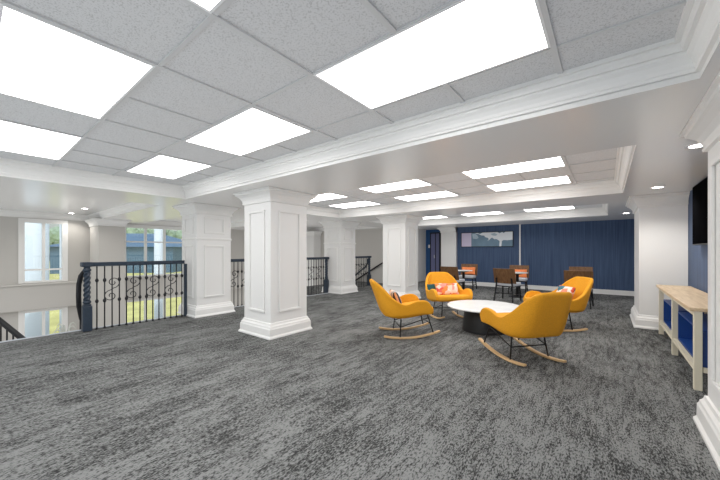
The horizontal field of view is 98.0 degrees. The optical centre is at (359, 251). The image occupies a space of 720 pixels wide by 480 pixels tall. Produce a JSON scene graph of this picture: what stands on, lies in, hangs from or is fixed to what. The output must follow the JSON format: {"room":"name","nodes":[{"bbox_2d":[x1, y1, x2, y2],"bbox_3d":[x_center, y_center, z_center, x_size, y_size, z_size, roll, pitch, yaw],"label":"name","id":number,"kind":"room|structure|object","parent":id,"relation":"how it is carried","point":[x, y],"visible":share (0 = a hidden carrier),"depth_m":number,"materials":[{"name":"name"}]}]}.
{"room":"lounge","nodes":[
{"label":"lounge","id":0,"kind":"room"},
{"bbox_2d":[0,189,130,214],"bbox_3d":[-7.025,-1.115,6.837,5.500,0.050,2.830,0,0,38],"label":"ceiling","id":1,"kind":"structure","parent":0,"point":[18,200],"depth_m":7.15,"materials":[{"name":"white paint"}]},
{"bbox_2d":[0,216,243,340],"bbox_3d":[-7.170,1.580,11.295,0.250,5.800,12.050,0,0,38],"label":"wall","id":2,"kind":"structure","parent":0,"point":[78,231],"depth_m":9.31,"materials":[{"name":"grey paint"}]},
{"bbox_2d":[18,218,67,283],"bbox_3d":[-8.983,-0.010,8.892,0.160,1.780,0.990,0,0,38],"label":"window","id":3,"kind":"structure","parent":2,"relation":"in","point":[21,221],"depth_m":8.85,"materials":[{"name":"white paint"}]},
{"bbox_2d":[18,306,67,335],"bbox_3d":[-8.983,2.585,8.892,0.160,1.990,0.990,0,0,38],"label":"window","id":4,"kind":"structure","parent":2,"relation":"in","point":[64,310],"depth_m":8.84,"materials":[{"name":"white paint"}]},
{"bbox_2d":[0,197,157,220],"bbox_3d":[-7.025,-1.005,6.837,5.498,0.170,2.828,0,0,38],"label":"trim","id":5,"kind":"structure","parent":2,"relation":"attached to","point":[129,207],"depth_m":8.48,"materials":[{"name":"white paint"}]},
{"bbox_2d":[0,272,243,312],"bbox_3d":[-6.993,1.250,11.155,0.200,0.720,12.050,0,0,38],"label":"trim","id":6,"kind":"structure","parent":2,"relation":"attached to","point":[32,296],"depth_m":8.92,"materials":[{"name":"grey paint"}]},
{"bbox_2d":[125,295,180,322],"bbox_3d":[-6.982,2.585,11.427,0.160,1.990,2.850,0,0,38],"label":"window","id":7,"kind":"structure","parent":2,"relation":"in","point":[135,300],"depth_m":10.82,"materials":[{"name":"white paint"}]},
{"bbox_2d":[125,224,181,277],"bbox_3d":[-6.982,-0.010,11.427,0.160,1.780,2.850,0,0,38],"label":"window","id":8,"kind":"structure","parent":2,"relation":"in","point":[145,227],"depth_m":10.88,"materials":[{"name":"white paint"}]},
{"bbox_2d":[138,220,308,227],"bbox_3d":[-4.541,-1.005,9.985,5.498,0.170,2.848,0,0,38],"label":"trim","id":9,"kind":"structure","parent":2,"relation":"attached to","point":[158,222],"depth_m":11.37,"materials":[{"name":"white paint"}]},
{"bbox_2d":[162,213,243,222],"bbox_3d":[-4.541,-1.115,9.985,5.500,0.050,2.850,0,0,38],"label":"ceiling","id":10,"kind":"structure","parent":0,"point":[237,217],"depth_m":10.43,"materials":[{"name":"white paint"}]},
{"bbox_2d":[307,225,322,228],"bbox_3d":[-2.094,-1.115,13.085,5.500,0.050,2.550,0,0,38],"label":"ceiling","id":11,"kind":"structure","parent":0,"point":[311,226],"depth_m":13.81,"materials":[{"name":"white paint"}]},
{"bbox_2d":[0,0,685,184],"bbox_3d":[-1.506,-1.150,2.482,6.220,0.050,2.830,0,0,38],"label":"ceiling","id":12,"kind":"structure","parent":0,"point":[313,34],"depth_m":1.85,"materials":[{"name":"tile"}]},
{"bbox_2d":[0,120,82,159],"bbox_3d":[-3.387,-1.119,3.214,1.220,0.012,0.610,0,0,38],"label":"recessed light","id":13,"kind":"object","parent":12,"relation":"in","point":[15,138],"visible":1,"depth_m":3.19,"materials":[{"name":"white plastic"}]},
{"bbox_2d":[0,3,154,118],"bbox_3d":[-1.905,-1.119,2.025,1.220,0.012,0.620,0,0,38],"label":"recessed light","id":14,"kind":"object","parent":12,"relation":"in","point":[42,62],"visible":0.92,"depth_m":1.90,"materials":[{"name":"white plastic"}]},
{"bbox_2d":[125,155,211,178],"bbox_3d":[-2.607,-1.119,4.235,1.220,0.012,0.620,0,0,38],"label":"recessed light","id":15,"kind":"object","parent":12,"relation":"in","point":[162,166],"visible":1,"depth_m":4.18,"materials":[{"name":"white plastic"}]},
{"bbox_2d":[188,0,224,13],"bbox_3d":[-0.413,-1.119,0.848,1.220,0.012,0.620,0,0,38],"label":"recessed light","id":16,"kind":"object","parent":12,"relation":"in","point":[209,6],"visible":1,"depth_m":1.41,"materials":[{"name":"white plastic"}]},
{"bbox_2d":[184,107,311,155],"bbox_3d":[-1.113,-1.119,3.037,1.210,0.012,0.630,0,0,38],"label":"recessed light","id":17,"kind":"object","parent":12,"relation":"in","point":[252,129],"visible":0.93,"depth_m":2.97,"materials":[{"name":"white plastic"}]},
{"bbox_2d":[0,0,685,182],"bbox_3d":[-1.506,-1.119,2.482,6.220,0.011,2.830,0,0,38],"label":"grid","id":18,"kind":"object","parent":12,"relation":"attached to","point":[368,4],"visible":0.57,"depth_m":1.91,"materials":[{"name":"grey metal"}]},
{"bbox_2d":[313,0,550,109],"bbox_3d":[0.373,-1.119,1.845,1.220,0.012,0.620,0,0,38],"label":"recessed light","id":19,"kind":"object","parent":12,"relation":"in","point":[465,38],"visible":1,"depth_m":1.74,"materials":[{"name":"white plastic"}]},
{"bbox_2d":[321,228,382,284],"bbox_3d":[-0.835,1.580,14.035,6.300,5.800,0.100,0,0,38],"label":"wall","id":20,"kind":"structure","parent":0,"point":[369,242],"depth_m":13.00,"materials":[{"name":"grey paint"}]},
{"bbox_2d":[355,262,382,280],"bbox_3d":[0.136,1.088,13.135,3.168,1.673,0.110,0,0,38],"label":"handrail","id":21,"kind":"object","parent":20,"relation":"attached to","point":[382,262],"visible":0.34,"depth_m":12.78,"materials":[{"name":"black metal"}]},
{"bbox_2d":[0,281,719,479],"bbox_3d":[0.515,1.440,6.689,9.720,0.320,14.340,0,0,38],"label":"floor","id":22,"kind":"structure","parent":0,"point":[184,397],"depth_m":2.67,"materials":[{"name":"carpet"}]},
{"bbox_2d":[80,260,186,331],"bbox_3d":[-3.940,0.728,5.596,0.130,1.105,1.595,0,0,38],"label":"railing","id":23,"kind":"object","parent":22,"relation":"on","point":[86,309],"visible":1,"depth_m":5.39,"materials":[{"name":"black metal"}]},
{"bbox_2d":[76,271,83,329],"bbox_3d":[-4.686,1.264,5.481,0.940,1.912,0.572,0,0,38],"label":"stair railing","id":24,"kind":"object","parent":23,"relation":"attached to","point":[80,276],"visible":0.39,"depth_m":5.07,"materials":[{"name":"black metal"}]},
{"bbox_2d":[0,293,326,342],"bbox_3d":[-3.344,1.444,6.537,0.030,0.352,9.320,0,0,38],"label":"trim","id":25,"kind":"structure","parent":22,"relation":"attached to","point":[323,293],"depth_m":4.99,"materials":[{"name":"grey"}]},
{"bbox_2d":[173,202,239,317],"bbox_3d":[-3.206,0.180,6.543,0.920,2.199,0.960,0,0,38],"label":"column","id":26,"kind":"structure","parent":22,"relation":"on","point":[206,239],"depth_m":6.28,"materials":[{"name":"white paint"}]},
{"bbox_2d":[233,186,317,339],"bbox_3d":[-1.364,0.180,5.076,0.950,2.199,0.960,0,0,38],"label":"column","id":27,"kind":"structure","parent":22,"relation":"on","point":[275,219],"depth_m":4.80,"materials":[{"name":"white paint"}]},
{"bbox_2d":[231,257,328,306],"bbox_3d":[-2.068,0.728,8.323,0.130,1.105,3.465,0,0,38],"label":"railing","id":28,"kind":"object","parent":22,"relation":"on","point":[325,281],"visible":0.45,"depth_m":9.24,"materials":[{"name":"black metal"}]},
{"bbox_2d":[319,220,360,293],"bbox_3d":[-0.634,0.180,9.851,0.960,2.199,0.940,0,0,38],"label":"column","id":29,"kind":"structure","parent":22,"relation":"on","point":[339,235],"depth_m":9.57,"materials":[{"name":"white paint"}]},
{"bbox_2d":[355,256,371,286],"bbox_3d":[-1.153,1.239,11.817,2.681,2.128,1.725,0,0,38],"label":"railing","id":30,"kind":"object","parent":22,"relation":"on","point":[368,276],"visible":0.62,"depth_m":11.47,"materials":[{"name":"black metal"}]},
{"bbox_2d":[376,214,423,297],"bbox_3d":[1.097,0.180,8.485,0.950,2.199,0.940,0,0,38],"label":"column","id":31,"kind":"structure","parent":22,"relation":"on","point":[400,232],"depth_m":8.22,"materials":[{"name":"white paint"}]},
{"bbox_2d":[369,279,439,338],"bbox_3d":[0.657,0.856,4.830,1.005,0.849,0.746,0,0,-5],"label":"rocking chair","id":32,"kind":"object","parent":22,"relation":"on","point":[411,306],"visible":0.95,"depth_m":4.52,"materials":[{"name":"yellow fabric"}]},
{"bbox_2d":[389,289,401,303],"bbox_3d":[0.548,0.735,4.821,0.167,0.255,0.388,0,0,-6],"label":"throw pillow","id":33,"kind":"object","parent":32,"relation":"on","point":[392,293],"visible":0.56,"depth_m":4.66,"materials":[{"name":"multicoloured fabric"}]},
{"bbox_2d":[437,227,456,266],"bbox_3d":[3.535,0.180,12.426,0.735,2.199,0.710,0,0,38],"label":"pilaster","id":34,"kind":"object","parent":22,"relation":"on","point":[448,234],"visible":0.43,"depth_m":12.18,"materials":[{"name":"white paint"}]},
{"bbox_2d":[425,272,472,318],"bbox_3d":[1.689,0.856,6.086,0.746,0.849,1.005,0,0,-7],"label":"rocking chair","id":35,"kind":"object","parent":22,"relation":"on","point":[432,277],"visible":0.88,"depth_m":6.07,"materials":[{"name":"yellow fabric"}]},
{"bbox_2d":[427,284,435,289],"bbox_3d":[1.413,0.745,6.164,0.183,0.187,0.118,0,0,-24],"label":"throw pillow","id":36,"kind":"object","parent":35,"relation":"on","point":[429,286],"visible":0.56,"depth_m":6.14,"materials":[{"name":"teal fabric"}]},
{"bbox_2d":[435,283,458,294],"bbox_3d":[1.703,0.745,6.137,0.460,0.225,0.165,0,0,-6],"label":"throw pillow","id":37,"kind":"object","parent":35,"relation":"on","point":[441,288],"visible":0.87,"depth_m":6.08,"materials":[{"name":"multicoloured fabric"}]},
{"bbox_2d":[440,266,464,289],"bbox_3d":[2.700,0.861,9.110,0.563,0.843,0.552,0,0,-44],"label":"dining chair","id":38,"kind":"object","parent":22,"relation":"on","point":[453,271],"visible":0.54,"depth_m":8.89,"materials":[{"name":"brown wood"}]},
{"bbox_2d":[458,270,472,288],"bbox_3d":[3.233,0.936,9.780,0.540,0.687,0.540,0,0,38],"label":"bistro table","id":39,"kind":"object","parent":22,"relation":"on","point":[462,271],"visible":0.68,"depth_m":9.74,"materials":[{"name":"white stone"}]},
{"bbox_2d":[458,264,477,290],"bbox_3d":[3.630,0.861,10.545,0.552,0.843,0.563,0,0,33],"label":"dining chair","id":40,"kind":"object","parent":22,"relation":"on","point":[467,276],"visible":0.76,"depth_m":10.57,"materials":[{"name":"brown wood"}]},
{"bbox_2d":[462,267,475,274],"bbox_3d":[3.678,0.660,10.601,0.441,0.240,0.129,0,0,32],"label":"lumbar pillow","id":41,"kind":"object","parent":40,"relation":"on","point":[463,268],"visible":0.77,"depth_m":10.54,"materials":[{"name":"orange fabric"}]},
{"bbox_2d":[447,300,518,335],"bbox_3d":[2.018,1.077,5.083,1.160,0.405,1.160,0,0,38],"label":"coffee table","id":42,"kind":"object","parent":22,"relation":"on","point":[472,323],"visible":0.66,"depth_m":4.90,"materials":[{"name":"white stone"}]},
{"bbox_2d":[493,268,521,302],"bbox_3d":[3.815,0.861,8.102,0.563,0.843,0.552,0,0,-42],"label":"dining chair","id":43,"kind":"object","parent":22,"relation":"on","point":[503,278],"visible":1,"depth_m":7.97,"materials":[{"name":"brown wood"}]},
{"bbox_2d":[508,265,528,293],"bbox_3d":[4.847,0.861,9.584,0.552,0.843,0.563,0,0,33],"label":"dining chair","id":44,"kind":"object","parent":22,"relation":"on","point":[520,267],"visible":0.5,"depth_m":9.64,"materials":[{"name":"brown wood"}]},
{"bbox_2d":[515,269,526,277],"bbox_3d":[4.894,0.680,9.641,0.441,0.240,0.129,0,0,32],"label":"lumbar pillow","id":45,"kind":"object","parent":44,"relation":"on","point":[516,270],"visible":0.44,"depth_m":9.55,"materials":[{"name":"orange fabric"}]},
{"bbox_2d":[509,272,527,297],"bbox_3d":[4.430,0.936,8.810,0.540,0.687,0.540,0,0,38],"label":"bistro table","id":46,"kind":"object","parent":22,"relation":"on","point":[517,274],"visible":0.59,"depth_m":8.77,"materials":[{"name":"white stone"}]},
{"bbox_2d":[478,292,571,366],"bbox_3d":[1.971,0.856,3.773,0.746,0.849,1.005,0,0,-13],"label":"rocking chair","id":47,"kind":"object","parent":22,"relation":"on","point":[543,315],"visible":1,"depth_m":3.41,"materials":[{"name":"yellow fabric"}]},
{"bbox_2d":[523,276,593,331],"bbox_3d":[3.288,0.856,5.247,1.005,0.849,0.746,0,0,0],"label":"rocking chair","id":48,"kind":"object","parent":22,"relation":"on","point":[583,285],"visible":0.47,"depth_m":5.01,"materials":[{"name":"yellow fabric"}]},
{"bbox_2d":[556,285,575,297],"bbox_3d":[3.428,0.710,5.246,0.164,0.246,0.403,0,0,0],"label":"throw pillow","id":49,"kind":"object","parent":48,"relation":"on","point":[560,288],"visible":0.43,"depth_m":5.16,"materials":[{"name":"multicoloured fabric"}]},
{"bbox_2d":[564,270,593,308],"bbox_3d":[5.072,0.861,7.237,0.552,0.843,0.563,0,0,41],"label":"dining chair","id":50,"kind":"object","parent":22,"relation":"on","point":[568,274],"visible":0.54,"depth_m":7.06,"materials":[{"name":"brown wood"}]},
{"bbox_2d":[569,267,592,297],"bbox_3d":[6.066,0.861,8.623,0.552,0.843,0.563,0,0,38],"label":"dining chair","id":51,"kind":"object","parent":22,"relation":"on","point":[570,268],"visible":0.23,"depth_m":8.80,"materials":[{"name":"brown wood"}]},
{"bbox_2d":[625,191,689,330],"bbox_3d":[5.207,0.180,5.560,0.707,2.199,1.380,0,0,38],"label":"column","id":52,"kind":"structure","parent":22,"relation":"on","point":[660,220],"depth_m":5.12,"materials":[{"name":"white paint"}]},
{"bbox_2d":[656,285,707,390],"bbox_3d":[3.990,0.900,3.781,0.380,0.760,2.540,0,0,38],"label":"console table","id":53,"kind":"object","parent":22,"relation":"on","point":[685,314],"visible":0.93,"depth_m":3.58,"materials":[{"name":"brown wood"}]},
{"bbox_2d":[679,71,719,470],"bbox_3d":[2.389,0.180,1.860,0.547,2.199,1.140,0,0,38],"label":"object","id":54,"kind":"object","parent":22,"relation":"on","point":[703,127],"visible":1,"depth_m":2.13,"materials":[{"name":"white paint"}]},
{"bbox_2d":[0,42,719,231],"bbox_3d":[-0.838,-1.170,8.139,13.600,0.500,14.940,0,0,38],"label":"ceiling","id":55,"kind":"structure","parent":0,"point":[653,121],"depth_m":3.25,"materials":[{"name":"white paint"}]},
{"bbox_2d":[0,0,719,198],"bbox_3d":[-1.506,-1.022,2.482,6.218,0.205,2.828,0,0,38],"label":"trim","id":56,"kind":"structure","parent":55,"relation":"attached to","point":[684,57],"depth_m":2.28,"materials":[{"name":"white paint"}]},
{"bbox_2d":[307,145,635,217],"bbox_3d":[0.903,-1.022,5.689,6.028,0.205,2.848,0,0,38],"label":"trim","id":57,"kind":"structure","parent":55,"relation":"attached to","point":[625,154],"depth_m":5.89,"materials":[{"name":"white paint"}]},
{"bbox_2d":[367,204,607,225],"bbox_3d":[3.279,-1.022,8.845,5.848,0.205,2.548,0,0,38],"label":"trim","id":58,"kind":"structure","parent":55,"relation":"attached to","point":[601,211],"depth_m":9.24,"materials":[{"name":"white paint"}]},
{"bbox_2d":[684,143,701,148],"bbox_3d":[2.934,-0.917,2.717,0.172,0.006,0.172,0,0,38],"label":"recessed light","id":59,"kind":"object","parent":55,"relation":"in","point":[696,145],"visible":0.6,"depth_m":2.74,"materials":[{"name":"white"}]},
{"bbox_2d":[418,229,425,281],"bbox_3d":[2.233,0.180,12.919,0.100,2.200,1.950,0,0,38],"label":"wall","id":60,"kind":"structure","parent":0,"point":[421,233],"depth_m":13.33,"materials":[{"name":"white paint"}]},
{"bbox_2d":[426,230,439,276],"bbox_3d":[3.575,0.180,13.166,1.900,2.200,0.100,0,0,38],"label":"wall","id":61,"kind":"structure","parent":0,"point":[428,232],"depth_m":13.58,"materials":[{"name":"blue paint"}]},
{"bbox_2d":[430,232,440,271],"bbox_3d":[3.200,0.240,13.321,0.480,2.080,0.120,0,0,38],"label":"door","id":62,"kind":"structure","parent":61,"relation":"in","point":[435,237],"depth_m":13.31,"materials":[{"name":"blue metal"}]},
{"bbox_2d":[308,148,616,209],"bbox_3d":[0.903,-1.150,5.689,6.030,0.050,2.850,0,0,38],"label":"ceiling","id":63,"kind":"structure","parent":0,"point":[608,153],"depth_m":4.91,"materials":[{"name":"tile"}]},
{"bbox_2d":[310,193,346,201],"bbox_3d":[-0.902,-1.119,6.540,1.200,0.012,0.650,0,0,38],"label":"recessed light","id":64,"kind":"object","parent":63,"relation":"in","point":[329,196],"visible":0.34,"depth_m":6.51,"materials":[{"name":"white plastic"}]},
{"bbox_2d":[328,201,378,208],"bbox_3d":[-0.157,-1.119,7.550,1.200,0.012,0.620,0,0,38],"label":"recessed light","id":65,"kind":"object","parent":63,"relation":"in","point":[361,203],"visible":0.84,"depth_m":7.49,"materials":[{"name":"white plastic"}]},
{"bbox_2d":[360,179,431,192],"bbox_3d":[0.565,-1.119,5.382,1.180,0.012,0.650,0,0,38],"label":"recessed light","id":66,"kind":"object","parent":63,"relation":"in","point":[412,183],"visible":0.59,"depth_m":5.40,"materials":[{"name":"white plastic"}]},
{"bbox_2d":[393,191,458,200],"bbox_3d":[1.319,-1.119,6.386,1.200,0.012,0.620,0,0,38],"label":"recessed light","id":67,"kind":"object","parent":63,"relation":"in","point":[440,194],"visible":0.89,"depth_m":6.39,"materials":[{"name":"white plastic"}]},
{"bbox_2d":[309,156,615,208],"bbox_3d":[0.903,-1.119,5.689,6.030,0.011,2.850,0,0,38],"label":"grid","id":68,"kind":"object","parent":63,"relation":"attached to","point":[563,157],"visible":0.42,"depth_m":5.20,"materials":[{"name":"grey metal"}]},
{"bbox_2d":[461,157,565,178],"bbox_3d":[2.027,-1.119,4.215,1.200,0.012,0.630,0,0,38],"label":"recessed light","id":69,"kind":"object","parent":63,"relation":"in","point":[555,162],"visible":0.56,"depth_m":4.23,"materials":[{"name":"white plastic"}]},
{"bbox_2d":[485,176,571,191],"bbox_3d":[2.787,-1.119,5.227,1.200,0.012,0.620,0,0,38],"label":"recessed light","id":70,"kind":"object","parent":63,"relation":"in","point":[562,179],"visible":0.86,"depth_m":5.16,"materials":[{"name":"white plastic"}]},
{"bbox_2d":[422,204,601,219],"bbox_3d":[3.279,-1.150,8.845,5.850,0.050,2.550,0,0,38],"label":"ceiling","id":71,"kind":"structure","parent":0,"point":[594,205],"depth_m":8.87,"materials":[{"name":"paint"}]},
{"bbox_2d":[423,216,447,218],"bbox_3d":[2.277,-1.119,10.432,1.150,0.012,0.640,0,0,38],"label":"recessed light","id":72,"kind":"object","parent":71,"relation":"in","point":[432,217],"visible":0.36,"depth_m":10.37,"materials":[{"name":"white"}]},
{"bbox_2d":[461,212,503,215],"bbox_3d":[3.647,-1.119,9.351,1.100,0.012,0.640,0,0,38],"label":"recessed light","id":73,"kind":"object","parent":71,"relation":"in","point":[486,213],"visible":0.69,"depth_m":9.27,"materials":[{"name":"white"}]},
{"bbox_2d":[444,206,601,217],"bbox_3d":[3.279,-1.119,8.845,5.850,0.011,2.550,0,0,38],"label":"grid","id":74,"kind":"object","parent":71,"relation":"attached to","point":[574,206],"visible":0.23,"depth_m":9.03,"materials":[{"name":"grey"}]},
{"bbox_2d":[524,206,574,211],"bbox_3d":[4.993,-1.119,8.289,1.130,0.012,0.640,0,0,38],"label":"recessed light","id":75,"kind":"object","parent":71,"relation":"in","point":[567,207],"visible":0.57,"depth_m":8.38,"materials":[{"name":"white plastic"}]},
{"bbox_2d":[457,219,633,290],"bbox_3d":[5.978,0.180,10.441,5.550,2.200,0.120,0,0,38],"label":"wall","id":76,"kind":"structure","parent":0,"point":[606,246],"depth_m":10.00,"materials":[{"name":"blue paint"}]},
{"bbox_2d":[461,231,512,246],"bbox_3d":[4.600,-0.430,11.430,1.840,0.550,0.035,0,0,38],"label":"wall art","id":77,"kind":"object","parent":76,"relation":"attached to","point":[498,238],"visible":1,"depth_m":11.39,"materials":[{"name":"multicoloured paper"}]},
{"bbox_2d":[519,224,520,264],"bbox_3d":[5.488,0.110,10.739,0.040,2.060,0.020,0,0,38],"label":"trim","id":78,"kind":"structure","parent":76,"relation":"attached to","point":[519,224],"depth_m":10.73,"materials":[{"name":"white paint"}]},
{"bbox_2d":[460,281,633,295],"bbox_3d":[5.933,1.210,10.384,5.550,0.140,0.026,0,0,38],"label":"baseboard","id":79,"kind":"structure","parent":76,"relation":"attached to","point":[535,287],"depth_m":10.16,"materials":[{"name":"white paint"}]},
{"bbox_2d":[688,190,707,292],"bbox_3d":[4.041,0.180,3.410,0.120,2.200,13.560,0,0,38],"label":"wall","id":80,"kind":"structure","parent":0,"point":[697,254],"depth_m":4.46,"materials":[{"name":"paint"}]},
{"bbox_2d":[692,176,707,244],"bbox_3d":[4.128,-0.480,3.685,0.081,0.800,1.480,0,0,38],"label":"television","id":81,"kind":"object","parent":80,"relation":"attached to","point":[700,190],"visible":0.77,"depth_m":3.91,"materials":[{"name":"black plastic"}]},
{"bbox_3d":[-3.293,4.530,9.758,7.940,0.100,14.440,0,0,38],"label":"floor","id":82,"kind":"structure","parent":0,"visible":0},
{"bbox_2d":[0,317,25,340],"bbox_3d":[-6.212,1.665,5.339,2.228,2.330,0.080,0,0,12],"label":"stair railing","id":83,"kind":"object","parent":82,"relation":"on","point":[3,323],"visible":0.14,"depth_m":5.26,"materials":[{"name":"black metal"}]},
{"bbox_2d":[53,322,76,332],"bbox_3d":[-7.767,3.188,8.246,0.474,2.585,0.477,0,0,38],"label":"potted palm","id":84,"kind":"object","parent":82,"relation":"on","point":[63,329],"visible":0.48,"depth_m":8.23,"materials":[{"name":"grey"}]},
{"bbox_2d":[84,218,131,327],"bbox_3d":[-7.548,1.780,9.370,1.120,5.399,0.880,0,0,38],"label":"pilaster","id":85,"kind":"object","parent":82,"relation":"on","point":[107,236],"visible":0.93,"depth_m":9.11,"materials":[{"name":"grey paint"}]},
{"bbox_2d":[307,231,321,295],"bbox_3d":[-2.246,1.780,14.709,0.810,5.399,0.570,0,0,38],"label":"pilaster","id":86,"kind":"object","parent":82,"relation":"on","point":[313,237],"visible":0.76,"depth_m":14.55,"materials":[{"name":"white paint"}]},
{"label":"outside","id":87,"kind":"structure","parent":0,"visible":0},
{"bbox_2d":[49,261,180,333],"bbox_3d":[-52.551,4.730,105.163,187.200,0.300,220.000,0,0,38],"label":"lawn","id":88,"kind":"structure","parent":87,"point":[54,314],"depth_m":24.17,"materials":[{"name":"green plant"}]},
{"bbox_2d":[49,226,58,252],"bbox_3d":[-116.018,-2.443,120.464,12.602,14.046,13.228,0,0,38],"label":"tree","id":89,"kind":"object","parent":88,"relation":"on","point":[53,232],"visible":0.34,"depth_m":116.37,"materials":[{"name":"green plant"}]},
{"bbox_2d":[49,233,181,273],"bbox_3d":[-53.180,0.130,76.831,24.911,8.900,26.000,0,0,-9],"label":"house","id":90,"kind":"structure","parent":88,"relation":"on","point":[134,251],"depth_m":66.16,"materials":[{"name":"blue"}]},
{"bbox_2d":[126,228,141,233],"bbox_3d":[-92.258,-3.558,127.689,12.929,16.277,12.622,0,0,38],"label":"tree","id":91,"kind":"object","parent":88,"relation":"on","point":[128,230],"visible":0.18,"depth_m":124.03,"materials":[{"name":"green plant"}]},
{"bbox_2d":[139,228,169,234],"bbox_3d":[-73.255,-2.626,112.164,9.636,14.412,9.729,0,0,38],"label":"tree","id":92,"kind":"object","parent":88,"relation":"on","point":[149,231],"visible":0.04,"depth_m":108.90,"materials":[{"name":"green plant"}]},
{"bbox_2d":[167,230,181,238],"bbox_3d":[-73.700,-2.231,127.872,10.640,13.623,9.024,0,0,38],"label":"tree","id":93,"kind":"object","parent":88,"relation":"on","point":[177,234],"visible":0.14,"depth_m":124.21,"materials":[{"name":"green plant"}]},
{"bbox_3d":[-9.973,4.540,14.239,7.700,0.080,22.000,0,0,38],"label":"floor","id":94,"kind":"structure","parent":88,"relation":"on","visible":0},
{"bbox_2d":[25,223,48,337],"bbox_3d":[-11.274,0.500,10.896,0.860,8.000,0.860,0,0,38],"label":"porch column","id":95,"kind":"structure","parent":94,"relation":"on","point":[33,231],"depth_m":10.66,"materials":[{"name":"white paint"}]},
{"bbox_2d":[59,224,60,332],"bbox_3d":[-10.803,0.500,11.493,0.540,8.000,0.540,0,0,38],"label":"porch column","id":96,"kind":"structure","parent":94,"relation":"on","point":[59,224],"depth_m":11.36,"materials":[{"name":"white paint"}]},
{"bbox_2d":[154,229,162,318],"bbox_3d":[-8.926,0.500,13.872,0.540,8.000,0.540,0,0,38],"label":"porch column","id":97,"kind":"structure","parent":94,"relation":"on","point":[158,233],"depth_m":13.73,"materials":[{"name":"white paint"}]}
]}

